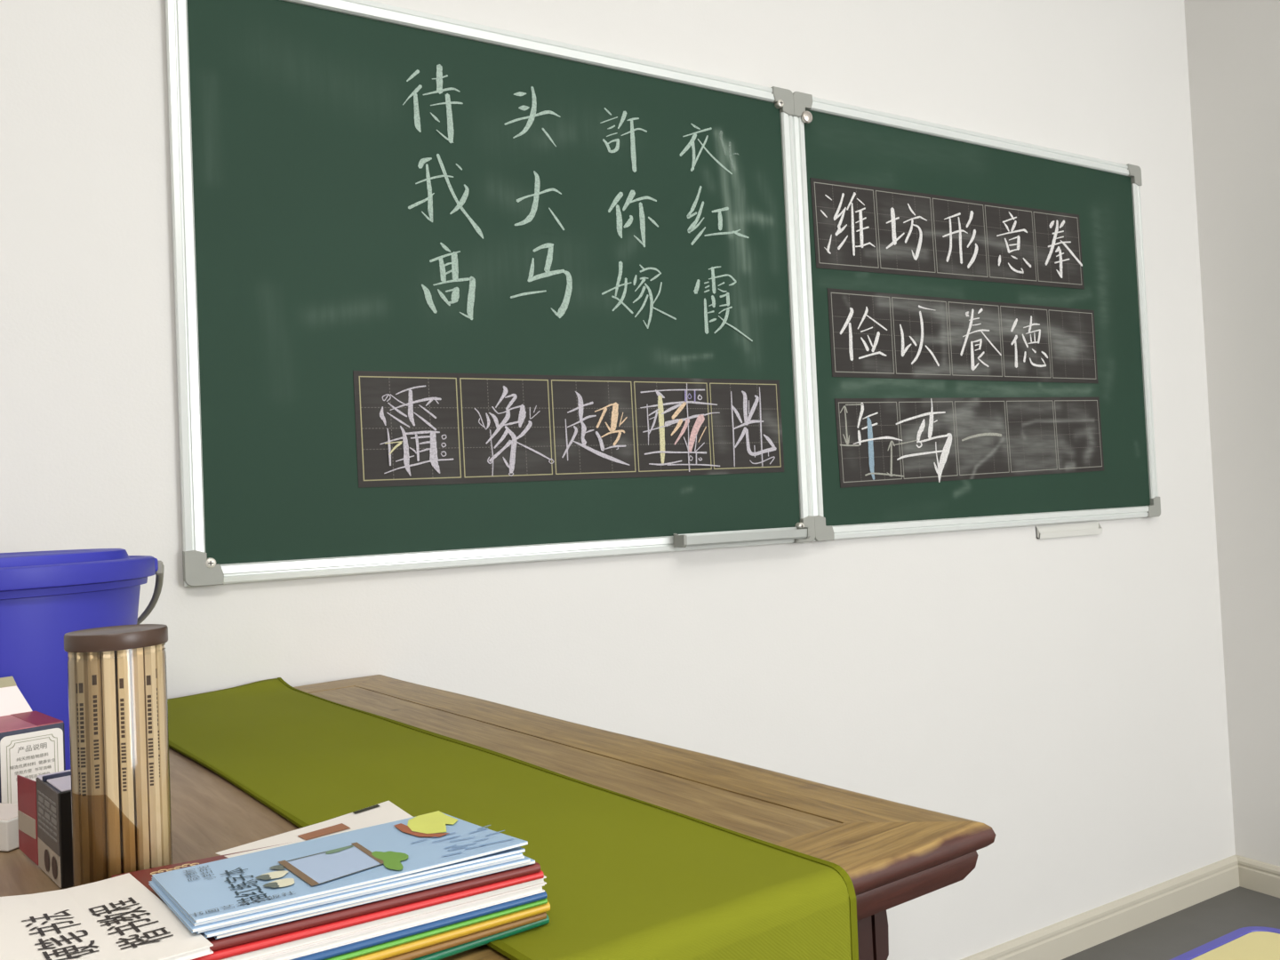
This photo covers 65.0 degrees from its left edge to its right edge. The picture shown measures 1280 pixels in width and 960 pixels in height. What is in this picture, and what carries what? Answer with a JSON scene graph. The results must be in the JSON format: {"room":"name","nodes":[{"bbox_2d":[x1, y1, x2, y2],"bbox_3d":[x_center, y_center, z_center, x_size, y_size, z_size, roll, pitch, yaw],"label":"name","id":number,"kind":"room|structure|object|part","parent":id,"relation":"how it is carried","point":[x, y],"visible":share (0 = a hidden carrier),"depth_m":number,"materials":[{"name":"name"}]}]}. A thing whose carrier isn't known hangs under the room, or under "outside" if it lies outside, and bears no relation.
{"room":"classroom","nodes":[
{"label":"classroom","id":0,"kind":"room"},
{"bbox_2d":[255,874,271,879],"bbox_3d":[-0.204,0.215,0.544,0.007,0.001,0.013,-2,-2,-30],"label":"shade","id":1,"kind":"object","parent":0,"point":[257,876],"depth_m":0.54,"materials":[{"name":"grey paper"}]},
{"bbox_2d":[0,0,1235,959],"bbox_3d":[-0.689,-0.277,1.516,5.378,2.900,0.100,-2,-2,-30],"label":"wall","id":2,"kind":"structure","parent":0,"point":[1064,697],"depth_m":2.04,"materials":[{"name":"paint"}]},
{"bbox_2d":[164,0,815,586],"bbox_3d":[-0.173,-0.320,1.748,1.163,0.919,0.024,-2,-2,-30],"label":"chalkboard","id":3,"kind":"object","parent":2,"relation":"attached to","point":[356,185],"visible":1,"depth_m":1.66,"materials":[{"name":"green stone"}]},
{"bbox_3d":[-0.662,-0.305,1.462,0.029,0.917,0.019,-2,-2,-30],"label":"frame rail","id":4,"kind":"part","parent":3,"relation":"part of","materials":[{"name":"white metal"}]},
{"bbox_3d":[-0.154,0.124,1.738,1.162,0.029,0.019,-2,-2,-30],"label":"frame rail","id":5,"kind":"part","parent":3,"relation":"part of","materials":[{"name":"white metal"}]},
{"bbox_3d":[-0.194,-0.763,1.761,1.162,0.029,0.019,-2,-2,-30],"label":"frame rail","id":6,"kind":"part","parent":3,"relation":"part of","materials":[{"name":"white metal"}]},
{"bbox_2d":[352,370,783,487],"bbox_3d":[-0.081,-0.094,1.788,0.846,0.190,0.005,-2,-2,-30],"label":"sheet","id":7,"kind":"object","parent":3,"relation":"attached to","point":[412,428],"visible":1,"depth_m":1.75,"materials":[{"name":"grey paper"}]},
{"bbox_2d":[673,525,810,547],"bbox_3d":[0.198,0.107,1.911,0.295,0.026,0.036,-2,-2,-30],"label":"chalk tray","id":8,"kind":"object","parent":3,"relation":"attached to","point":[701,539],"visible":1,"depth_m":1.90,"materials":[{"name":"metal"}]},
{"bbox_3d":[0.315,-0.334,2.037,0.029,0.917,0.019,-2,-2,-30],"label":"frame rail","id":9,"kind":"part","parent":3,"relation":"part of","materials":[{"name":"white metal"}]},
{"bbox_2d":[792,91,1160,541],"bbox_3d":[0.828,-0.349,2.338,1.163,0.919,0.022,-2,-2,-30],"label":"chalkboard","id":10,"kind":"object","parent":2,"relation":"attached to","point":[842,142],"visible":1,"depth_m":2.31,"materials":[{"name":"green stone"}]},
{"bbox_2d":[801,111,812,123],"bbox_3d":[0.343,-0.743,2.057,0.026,0.026,0.008,-2,-2,-30],"label":"magnet","id":11,"kind":"object","parent":10,"relation":"attached to","point":[806,116],"visible":1,"depth_m":2.05,"materials":[{"name":"silver metal"}]},
{"bbox_3d":[0.339,-0.335,2.051,0.029,0.917,0.019,-2,-2,-30],"label":"frame rail","id":12,"kind":"part","parent":10,"relation":"part of","materials":[{"name":"white metal"}]},
{"bbox_2d":[809,177,1084,288],"bbox_3d":[0.730,-0.549,2.289,0.870,0.205,0.004,-2,-2,-30],"label":"sheet","id":13,"kind":"object","parent":10,"relation":"attached to","point":[857,227],"visible":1,"depth_m":2.26,"materials":[{"name":"grey paper"}]},
{"bbox_2d":[827,288,1098,383],"bbox_3d":[0.769,-0.320,2.299,0.874,0.192,0.004,-2,-2,-30],"label":"sheet","id":14,"kind":"object","parent":10,"relation":"attached to","point":[873,334],"visible":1,"depth_m":2.27,"materials":[{"name":"grey paper"}]},
{"bbox_2d":[834,396,1103,487],"bbox_3d":[0.782,-0.096,2.296,0.872,0.203,0.003,-2,-2,-30],"label":"sheet","id":15,"kind":"object","parent":10,"relation":"attached to","point":[881,441],"visible":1,"depth_m":2.26,"materials":[{"name":"grey paper"}]},
{"bbox_3d":[0.807,-0.793,2.350,1.162,0.029,0.019,-2,-2,-30],"label":"frame rail","id":16,"kind":"part","parent":10,"relation":"part of","materials":[{"name":"white metal"}]},
{"bbox_3d":[0.847,0.095,2.326,1.162,0.029,0.019,-2,-2,-30],"label":"frame rail","id":17,"kind":"part","parent":10,"relation":"part of","materials":[{"name":"white metal"}]},
{"bbox_2d":[1036,521,1102,538],"bbox_3d":[1.048,0.122,2.448,0.235,0.030,0.010,-2,-2,-30],"label":"chalk tray","id":18,"kind":"object","parent":10,"relation":"attached to","point":[1045,532],"visible":1,"depth_m":2.44,"materials":[{"name":"white plastic"}]},
{"bbox_3d":[1.315,-0.363,2.626,0.029,0.917,0.019,-2,-2,-30],"label":"frame rail","id":19,"kind":"part","parent":10,"relation":"part of","materials":[{"name":"white metal"}]},
{"bbox_2d":[960,855,1239,959],"bbox_3d":[-0.597,1.129,1.430,5.178,0.079,0.013,-2,-2,-30],"label":"baseboard","id":20,"kind":"structure","parent":2,"relation":"attached to","point":[1061,940],"depth_m":2.47,"materials":[{"name":"paint"}]},
{"bbox_2d":[1061,886,1279,959],"bbox_3d":[0.566,1.088,-0.548,5.178,0.050,4.600,-2,-2,-30],"label":"floor","id":21,"kind":"structure","parent":0,"point":[1169,937],"depth_m":2.49,"materials":[{"name":"grey plastic"}]},
{"bbox_2d":[0,674,995,959],"bbox_3d":[-0.390,0.715,0.891,0.860,0.858,1.084,-1,-2,-38],"label":"wooden table","id":22,"kind":"object","parent":21,"relation":"on","point":[892,854],"visible":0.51,"depth_m":0.83,"materials":[{"name":"brown wood"}]},
{"bbox_2d":[0,802,18,851],"bbox_3d":[-0.519,0.278,0.808,0.075,0.024,0.040,-3,-2,17],"label":"box","id":23,"kind":"object","parent":22,"relation":"on","point":[9,822],"visible":0.5,"depth_m":0.78,"materials":[{"name":"beige"}]},
{"bbox_3d":[-0.519,0.266,0.808,0.072,0.001,0.037,-3,-2,18],"label":"lid panel","id":24,"kind":"part","parent":23,"relation":"part of","materials":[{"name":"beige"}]},
{"bbox_2d":[0,676,65,804],"bbox_3d":[-0.610,0.243,0.893,0.108,0.110,0.150,-4,-2,44],"label":"carton","id":25,"kind":"object","parent":22,"relation":"on","point":[32,743],"visible":0.84,"depth_m":0.90,"materials":[{"name":"white cardboard"}]},
{"bbox_2d":[16,752,47,760],"bbox_3d":[-0.537,0.245,0.889,0.001,0.003,0.025,-4,-2,45],"label":"print","id":26,"kind":"object","parent":25,"relation":"on","point":[45,754],"depth_m":0.89},
{"bbox_2d":[9,758,55,769],"bbox_3d":[-0.537,0.251,0.889,0.001,0.003,0.036,-4,-2,45],"label":"print","id":27,"kind":"object","parent":25,"relation":"on","point":[41,762],"depth_m":0.89},
{"bbox_2d":[17,742,47,752],"bbox_3d":[-0.538,0.237,0.890,0.001,0.005,0.023,-4,-2,45],"label":"print","id":28,"kind":"object","parent":25,"relation":"on","point":[44,742],"depth_m":0.89},
{"bbox_2d":[15,765,51,775],"bbox_3d":[-0.537,0.257,0.889,0.001,0.003,0.029,-4,-2,45],"label":"print","id":29,"kind":"object","parent":25,"relation":"on","point":[50,765],"depth_m":0.89},
{"bbox_2d":[16,769,73,887],"bbox_3d":[-0.413,0.249,0.756,0.075,0.069,0.112,-1,-2,-42],"label":"box","id":30,"kind":"object","parent":22,"relation":"on","point":[44,816],"visible":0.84,"depth_m":0.72,"materials":[{"name":"black"}]},
{"bbox_2d":[44,848,49,871],"bbox_3d":[-0.424,0.272,0.718,0.001,0.016,0.016,-1,-2,-42],"label":"print","id":31,"kind":"object","parent":30,"relation":"on","point":[46,857],"depth_m":0.72},
{"bbox_2d":[35,777,60,855],"bbox_3d":[-0.422,0.239,0.717,0.001,0.043,0.065,-1,-2,-43],"label":"print","id":32,"kind":"object","parent":30,"relation":"on","point":[42,787],"depth_m":0.71},
{"bbox_2d":[51,856,56,879],"bbox_3d":[-0.409,0.271,0.702,0.001,0.016,0.016,-1,-2,-42],"label":"print","id":33,"kind":"object","parent":30,"relation":"on","point":[53,861],"depth_m":0.70},
{"bbox_2d":[0,548,164,770],"bbox_3d":[-0.692,0.193,1.087,0.331,0.224,0.313,-2,-2,-30],"label":"bucket","id":34,"kind":"object","parent":22,"relation":"on","point":[45,596],"visible":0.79,"depth_m":1.01,"materials":[{"name":"blue plastic"}]},
{"bbox_3d":[-0.694,0.101,1.087,0.307,0.040,0.307,-2,-2,-30],"label":"lid","id":35,"kind":"part","parent":34,"relation":"part of","materials":[{"name":"blue plastic"}]},
{"bbox_2d":[64,624,172,887],"bbox_3d":[-0.335,0.187,0.649,0.060,0.180,0.060,-2,-2,-30],"label":"jar","id":36,"kind":"object","parent":22,"relation":"on","point":[138,636],"visible":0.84,"depth_m":0.63,"materials":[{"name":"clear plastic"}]},
{"bbox_2d":[67,651,76,887],"bbox_3d":[-0.357,0.190,0.639,0.007,0.172,0.007,-2,-2,-30],"label":"pencil","id":37,"kind":"object","parent":36,"relation":"in","point":[68,652],"visible":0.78,"depth_m":0.64,"materials":[{"name":"beige wood"}]},
{"bbox_2d":[69,652,83,886],"bbox_3d":[-0.352,0.190,0.632,0.007,0.171,0.007,-2,-2,-30],"label":"pencil","id":38,"kind":"object","parent":36,"relation":"in","point":[73,676],"visible":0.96,"depth_m":0.63,"materials":[{"name":"brown wood"}]},
{"bbox_2d":[75,683,80,795],"bbox_3d":[-0.351,0.162,0.630,0.003,0.070,0.001,-2,-2,-30],"label":"print","id":39,"kind":"object","parent":38,"relation":"attached to","point":[77,764],"depth_m":0.63,"materials":[{"name":"brown paint"}]},
{"bbox_2d":[76,652,94,884],"bbox_3d":[-0.345,0.189,0.627,0.007,0.172,0.007,-2,-2,-30],"label":"pencil","id":40,"kind":"object","parent":36,"relation":"in","point":[82,666],"visible":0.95,"depth_m":0.62,"materials":[{"name":"brown wood"}]},
{"bbox_2d":[79,682,86,796],"bbox_3d":[-0.346,0.161,0.624,0.002,0.070,0.001,-2,-2,-30],"label":"print","id":41,"kind":"object","parent":40,"relation":"attached to","point":[82,685],"depth_m":0.62,"materials":[{"name":"brown paint"}]},
{"bbox_2d":[87,651,107,881],"bbox_3d":[-0.337,0.189,0.625,0.008,0.172,0.007,-2,-2,-30],"label":"pencil","id":42,"kind":"object","parent":36,"relation":"in","point":[93,659],"visible":0.95,"depth_m":0.62,"materials":[{"name":"beige wood"}]},
{"bbox_2d":[91,674,99,788],"bbox_3d":[-0.337,0.156,0.623,0.003,0.070,0.001,-2,-2,-30],"label":"print","id":43,"kind":"object","parent":42,"relation":"attached to","point":[95,678],"depth_m":0.62,"materials":[{"name":"brown"}]},
{"bbox_2d":[100,651,108,879],"bbox_3d":[-0.340,0.190,0.633,0.007,0.170,0.007,-2,-2,-30],"label":"pencil","id":44,"kind":"object","parent":36,"relation":"in","point":[100,652],"visible":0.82,"depth_m":0.63,"materials":[{"name":"brown wood"}]},
{"bbox_2d":[101,650,120,878],"bbox_3d":[-0.329,0.189,0.625,0.007,0.171,0.007,-2,-2,-30],"label":"pencil","id":45,"kind":"object","parent":36,"relation":"in","point":[108,658],"visible":0.82,"depth_m":0.62,"materials":[{"name":"brown wood"}]},
{"bbox_3d":[-0.339,0.102,0.651,0.060,0.011,0.060,-2,-2,-30],"label":"lid","id":46,"kind":"part","parent":36,"relation":"part of","materials":[{"name":"brown"}]},
{"bbox_2d":[114,662,121,873],"bbox_3d":[-0.332,0.190,0.633,0.007,0.170,0.007,-2,-2,-30],"label":"pencil","id":47,"kind":"object","parent":36,"relation":"in","point":[115,662],"visible":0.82,"depth_m":0.64,"materials":[{"name":"beige wood"}]},
{"bbox_2d":[114,650,122,873],"bbox_3d":[-0.335,0.191,0.640,0.007,0.169,0.006,-2,-2,-30],"label":"pencil","id":48,"kind":"object","parent":36,"relation":"in","point":[115,651],"visible":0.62,"depth_m":0.64,"materials":[{"name":"beige wood"}]},
{"bbox_2d":[116,659,123,873],"bbox_3d":[-0.325,0.190,0.636,0.007,0.170,0.007,-2,-2,-30],"label":"pencil","id":49,"kind":"object","parent":36,"relation":"in","point":[116,660],"visible":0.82,"depth_m":0.64,"materials":[{"name":"brown wood"}]},
{"bbox_2d":[116,649,135,872],"bbox_3d":[-0.321,0.188,0.629,0.007,0.172,0.007,-2,-2,-30],"label":"pencil","id":50,"kind":"object","parent":36,"relation":"in","point":[122,655],"visible":0.95,"depth_m":0.63,"materials":[{"name":"brown wood"}]},
{"bbox_2d":[119,678,127,791],"bbox_3d":[-0.322,0.159,0.626,0.002,0.070,0.001,-2,-2,-30],"label":"print","id":51,"kind":"object","parent":50,"relation":"attached to","point":[123,682],"depth_m":0.63,"materials":[{"name":"brown"}]},
{"bbox_2d":[128,648,138,871],"bbox_3d":[-0.320,0.190,0.642,0.007,0.170,0.007,-2,-2,-30],"label":"pencil","id":52,"kind":"object","parent":36,"relation":"in","point":[130,650],"visible":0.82,"depth_m":0.64,"materials":[{"name":"brown wood"}]},
{"bbox_2d":[131,647,150,870],"bbox_3d":[-0.315,0.188,0.635,0.007,0.172,0.007,-2,-2,-30],"label":"pencil","id":53,"kind":"object","parent":36,"relation":"in","point":[137,654],"visible":0.82,"depth_m":0.63,"materials":[{"name":"beige wood"}]},
{"bbox_2d":[143,645,161,868],"bbox_3d":[-0.311,0.189,0.643,0.007,0.171,0.007,-2,-2,-30],"label":"pencil","id":54,"kind":"object","parent":36,"relation":"in","point":[148,652],"visible":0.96,"depth_m":0.64,"materials":[{"name":"brown wood"}]},
{"bbox_2d":[146,675,153,785],"bbox_3d":[-0.312,0.160,0.640,0.003,0.070,0.001,-2,-2,-30],"label":"print","id":55,"kind":"object","parent":54,"relation":"attached to","point":[149,678],"depth_m":0.64,"materials":[{"name":"brown"}]},
{"bbox_2d":[154,644,168,866],"bbox_3d":[-0.311,0.188,0.651,0.007,0.172,0.007,-2,-2,-30],"label":"pencil","id":56,"kind":"object","parent":36,"relation":"in","point":[158,648],"visible":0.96,"depth_m":0.65,"materials":[{"name":"brown wood"}]},
{"bbox_2d":[155,668,159,776],"bbox_3d":[-0.312,0.157,0.648,0.002,0.070,0.001,-2,-2,-30],"label":"print","id":57,"kind":"object","parent":56,"relation":"attached to","point":[157,670],"depth_m":0.65,"materials":[{"name":"brown"}]},
{"bbox_2d":[161,643,171,864],"bbox_3d":[-0.313,0.189,0.659,0.007,0.172,0.007,-2,-2,-30],"label":"pencil","id":58,"kind":"object","parent":36,"relation":"in","point":[163,644],"visible":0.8,"depth_m":0.66,"materials":[{"name":"beige wood"}]},
{"bbox_3d":[-0.720,0.333,1.296,0.860,0.044,0.078,-1,-2,-38],"label":"frame rail","id":59,"kind":"part","parent":22,"relation":"part of","materials":[{"name":"brown wood"}]},
{"bbox_2d":[167,677,858,959],"bbox_3d":[-0.284,0.391,1.004,0.234,0.240,1.094,-1,-2,-38],"label":"table runner","id":60,"kind":"object","parent":22,"relation":"on","point":[628,877],"visible":0.87,"depth_m":0.76,"materials":[{"name":"green fabric"}]},
{"bbox_2d":[412,914,549,959],"bbox_3d":[-0.181,0.262,0.574,0.220,0.005,0.133,-1,-2,-37],"label":"book","id":61,"kind":"object","parent":60,"relation":"on","point":[443,954],"visible":0.05,"depth_m":0.56,"materials":[{"name":"paper"}]},
{"bbox_2d":[383,912,546,959],"bbox_3d":[-0.183,0.257,0.577,0.216,0.006,0.145,-2,-2,-34],"label":"book","id":62,"kind":"object","parent":61,"relation":"on","point":[433,948],"visible":0.14,"depth_m":0.55,"materials":[{"name":"paper"}]},
{"bbox_2d":[347,901,550,959],"bbox_3d":[-0.184,0.253,0.581,0.217,0.008,0.152,-2,-2,-33],"label":"book","id":63,"kind":"object","parent":62,"relation":"on","point":[424,942],"visible":0.15,"depth_m":0.55,"materials":[{"name":"paper"}]},
{"bbox_2d":[324,898,547,959],"bbox_3d":[-0.184,0.249,0.581,0.215,0.007,0.153,-2,-2,-33],"label":"book","id":64,"kind":"object","parent":63,"relation":"on","point":[364,951],"visible":0.14,"depth_m":0.54,"materials":[{"name":"paper"}]},
{"bbox_2d":[290,891,547,959],"bbox_3d":[-0.185,0.246,0.582,0.220,0.009,0.162,-2,-2,-30],"label":"book","id":65,"kind":"object","parent":64,"relation":"on","point":[324,955],"visible":0.12,"depth_m":0.53,"materials":[{"name":"paper"}]},
{"bbox_2d":[256,884,544,959],"bbox_3d":[-0.185,0.242,0.584,0.218,0.010,0.158,-2,-2,-30],"label":"book","id":66,"kind":"object","parent":65,"relation":"on","point":[293,954],"visible":0.15,"depth_m":0.53,"materials":[{"name":"paper"}]},
{"bbox_2d":[220,875,546,959],"bbox_3d":[-0.185,0.239,0.585,0.218,0.011,0.158,-2,-2,-30],"label":"book","id":67,"kind":"object","parent":66,"relation":"on","point":[373,924],"visible":0.14,"depth_m":0.53,"materials":[{"name":"paper"}]},
{"bbox_2d":[111,841,540,951],"bbox_3d":[-0.190,0.231,0.590,0.211,0.015,0.181,-2,-2,-30],"label":"book","id":68,"kind":"object","parent":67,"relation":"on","point":[143,876],"visible":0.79,"depth_m":0.53,"materials":[{"name":"paper"}]},
{"bbox_2d":[0,872,213,959],"bbox_3d":[-0.340,0.231,0.485,0.204,0.019,0.201,-1,-2,-38],"label":"copybook","id":69,"kind":"object","parent":68,"relation":"on","point":[118,917],"visible":1,"depth_m":0.51,"materials":[{"name":"white paper"}]},
{"bbox_2d":[21,909,98,959],"bbox_3d":[-0.289,0.226,0.500,0.023,0.008,0.094,-1,-2,-38],"label":"print","id":70,"kind":"object","parent":69,"relation":"on","point":[46,934],"depth_m":0.50,"materials":[{"name":"grey paper"}]},
{"bbox_2d":[88,896,173,949],"bbox_3d":[-0.261,0.225,0.512,0.023,0.007,0.094,-1,-2,-38],"label":"print","id":71,"kind":"object","parent":69,"relation":"on","point":[114,923],"depth_m":0.51,"materials":[{"name":"grey paper"}]},
{"bbox_2d":[215,800,412,857],"bbox_3d":[-0.210,0.237,0.668,0.130,0.011,0.151,-2,-2,-30],"label":"leaflet","id":72,"kind":"object","parent":68,"relation":"on","point":[387,812],"visible":0.44,"depth_m":0.70,"materials":[{"name":"white paper"}]},
{"bbox_2d":[213,856,535,938],"bbox_3d":[-0.170,0.226,0.581,0.179,0.010,0.131,-2,-2,-30],"label":"booklet","id":73,"kind":"object","parent":68,"relation":"on","point":[532,861],"visible":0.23,"depth_m":0.52,"materials":[{"name":"paper"}]},
{"bbox_2d":[200,856,530,937],"bbox_3d":[-0.172,0.224,0.578,0.180,0.010,0.131,-2,-2,-30],"label":"booklet","id":74,"kind":"object","parent":73,"relation":"on","point":[249,924],"visible":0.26,"depth_m":0.52,"materials":[{"name":"paper"}]},
{"bbox_2d":[195,855,524,934],"bbox_3d":[-0.176,0.223,0.579,0.180,0.011,0.131,-2,-2,-30],"label":"booklet","id":75,"kind":"object","parent":74,"relation":"on","point":[523,857],"visible":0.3,"depth_m":0.52,"materials":[{"name":"paper"}]},
{"bbox_2d":[148,852,522,932],"bbox_3d":[-0.177,0.221,0.576,0.181,0.011,0.131,-2,-2,-30],"label":"booklet","id":76,"kind":"object","parent":75,"relation":"on","point":[151,884],"visible":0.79,"depth_m":0.52,"materials":[{"name":"paper"}]},
{"bbox_2d":[151,847,525,927],"bbox_3d":[-0.176,0.220,0.578,0.182,0.012,0.131,-2,-2,-30],"label":"booklet","id":77,"kind":"object","parent":76,"relation":"on","point":[517,850],"visible":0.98,"depth_m":0.53,"materials":[{"name":"paper"}]},
{"bbox_2d":[152,810,527,923],"bbox_3d":[-0.174,0.217,0.578,0.185,0.014,0.131,-2,-2,-30],"label":"booklet","id":78,"kind":"object","parent":75,"relation":"on","point":[277,876],"visible":1,"depth_m":0.56,"materials":[{"name":"paper"}]},
{"bbox_2d":[184,868,199,881],"bbox_3d":[-0.252,0.222,0.565,0.006,0.002,0.027,-2,-2,-30],"label":"print","id":79,"kind":"object","parent":78,"relation":"on","point":[190,875],"depth_m":0.57,"materials":[{"name":"black"}]},
{"bbox_2d":[197,864,215,879],"bbox_3d":[-0.244,0.221,0.567,0.006,0.002,0.033,-2,-2,-30],"label":"print","id":80,"kind":"object","parent":78,"relation":"on","point":[204,871],"depth_m":0.57,"materials":[{"name":"black"}]},
{"bbox_2d":[190,891,294,916],"bbox_3d":[-0.197,0.211,0.500,0.050,0.001,0.007,-2,-2,-30],"label":"print","id":81,"kind":"object","parent":78,"relation":"on","point":[248,903],"depth_m":0.50,"materials":[{"name":"black"}]},
{"bbox_2d":[220,867,271,905],"bbox_3d":[-0.211,0.215,0.534,0.015,0.005,0.079,-2,-2,-30],"label":"print","id":82,"kind":"object","parent":78,"relation":"on","point":[239,886],"depth_m":0.53,"materials":[{"name":"black"}]},
{"bbox_2d":[262,881,279,887],"bbox_3d":[-0.193,0.212,0.527,0.007,0.001,0.013,-2,-2,-30],"label":"shade","id":83,"kind":"object","parent":78,"relation":"hanging from","point":[265,884],"depth_m":0.53,"materials":[{"name":"grey paper"}]},
{"bbox_2d":[260,870,287,879],"bbox_3d":[-0.199,0.215,0.548,0.015,0.001,0.016,-2,-2,-30],"label":"picture","id":84,"kind":"object","parent":78,"relation":"on","point":[264,874],"depth_m":0.55,"materials":[{"name":"beige paper"}]},
{"bbox_2d":[269,864,285,870],"bbox_3d":[-0.203,0.217,0.562,0.007,0.001,0.013,-2,-2,-30],"label":"shade","id":85,"kind":"object","parent":78,"relation":"on","point":[271,867],"depth_m":0.56,"materials":[{"name":"grey"}]},
{"bbox_2d":[270,878,294,887],"bbox_3d":[-0.190,0.213,0.530,0.015,0.001,0.017,-2,-2,-30],"label":"picture","id":86,"kind":"object","parent":78,"relation":"on","point":[274,882],"depth_m":0.53,"materials":[{"name":"beige paper"}]},
{"bbox_2d":[277,842,383,886],"bbox_3d":[-0.172,0.214,0.562,0.048,0.006,0.076,-2,-2,-30],"label":"picture","id":87,"kind":"object","parent":78,"relation":"on","point":[339,864],"depth_m":0.56,"materials":[{"name":"grey"}]},
{"bbox_2d":[325,846,352,854],"bbox_3d":[-0.177,0.217,0.591,0.018,0.001,0.009,-2,-2,-30],"label":"picture","id":88,"kind":"object","parent":78,"relation":"on","point":[332,850],"depth_m":0.59,"materials":[{"name":"green paper"}]},
{"bbox_2d":[371,851,408,870],"bbox_3d":[-0.137,0.211,0.559,0.017,0.004,0.052,-2,-2,-30],"label":"picture","id":89,"kind":"object","parent":78,"relation":"on","point":[380,860],"depth_m":0.56,"materials":[{"name":"green paper"}]},
{"bbox_2d":[407,810,457,833],"bbox_3d":[-0.132,0.218,0.641,0.031,0.005,0.066,-2,-2,-23],"label":"picture","id":90,"kind":"object","parent":78,"relation":"on","point":[436,822],"depth_m":0.64},
{"bbox_2d":[191,870,543,959],"bbox_3d":[-0.185,0.235,0.584,0.214,0.012,0.159,-2,-2,-30],"label":"book","id":91,"kind":"object","parent":67,"relation":"on","point":[239,949],"visible":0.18,"depth_m":0.52,"materials":[{"name":"paper"}]},
{"bbox_3d":[-0.102,0.301,1.145,0.078,0.044,1.084,-1,-2,-38],"label":"frame rail","id":92,"kind":"part","parent":22,"relation":"part of","materials":[{"name":"brown wood"}]},
{"bbox_3d":[-0.112,0.285,0.532,0.862,0.044,0.083,-2,-2,-35],"label":"frame rail","id":93,"kind":"part","parent":22,"relation":"part of","materials":[{"name":"brown wood"}]},
{"bbox_3d":[0.146,0.701,0.698,0.059,0.827,0.055,-1,-2,-38],"label":"leg","id":94,"kind":"part","parent":22,"relation":"part of","materials":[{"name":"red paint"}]},
{"bbox_2d":[1169,926,1279,959],"bbox_3d":[0.857,0.873,1.236,0.360,0.451,0.360,-2,-2,-30],"label":"table","id":95,"kind":"object","parent":21,"relation":"on","point":[1251,942],"visible":1,"depth_m":1.41,"materials":[{"name":"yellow plastic"}]},
{"bbox_3d":[0.847,0.651,1.242,0.324,0.004,0.324,-2,-2,-30],"label":"seat","id":96,"kind":"part","parent":95,"relation":"part of","materials":[{"name":"yellow laminate"}]},
{"bbox_2d":[1184,0,1279,866],"bbox_3d":[2.773,-0.451,0.830,0.100,2.900,4.600,-2,-2,-30],"label":"wall","id":97,"kind":"structure","parent":0,"point":[1233,46],"depth_m":2.70,"materials":[{"name":"paint"}]},
{"bbox_2d":[1236,855,1279,897],"bbox_3d":[2.788,0.959,0.763,0.013,0.079,4.600,-2,-2,-30],"label":"baseboard","id":98,"kind":"structure","parent":97,"relation":"attached to","point":[1254,875],"depth_m":2.69,"materials":[{"name":"paint"}]}
]}

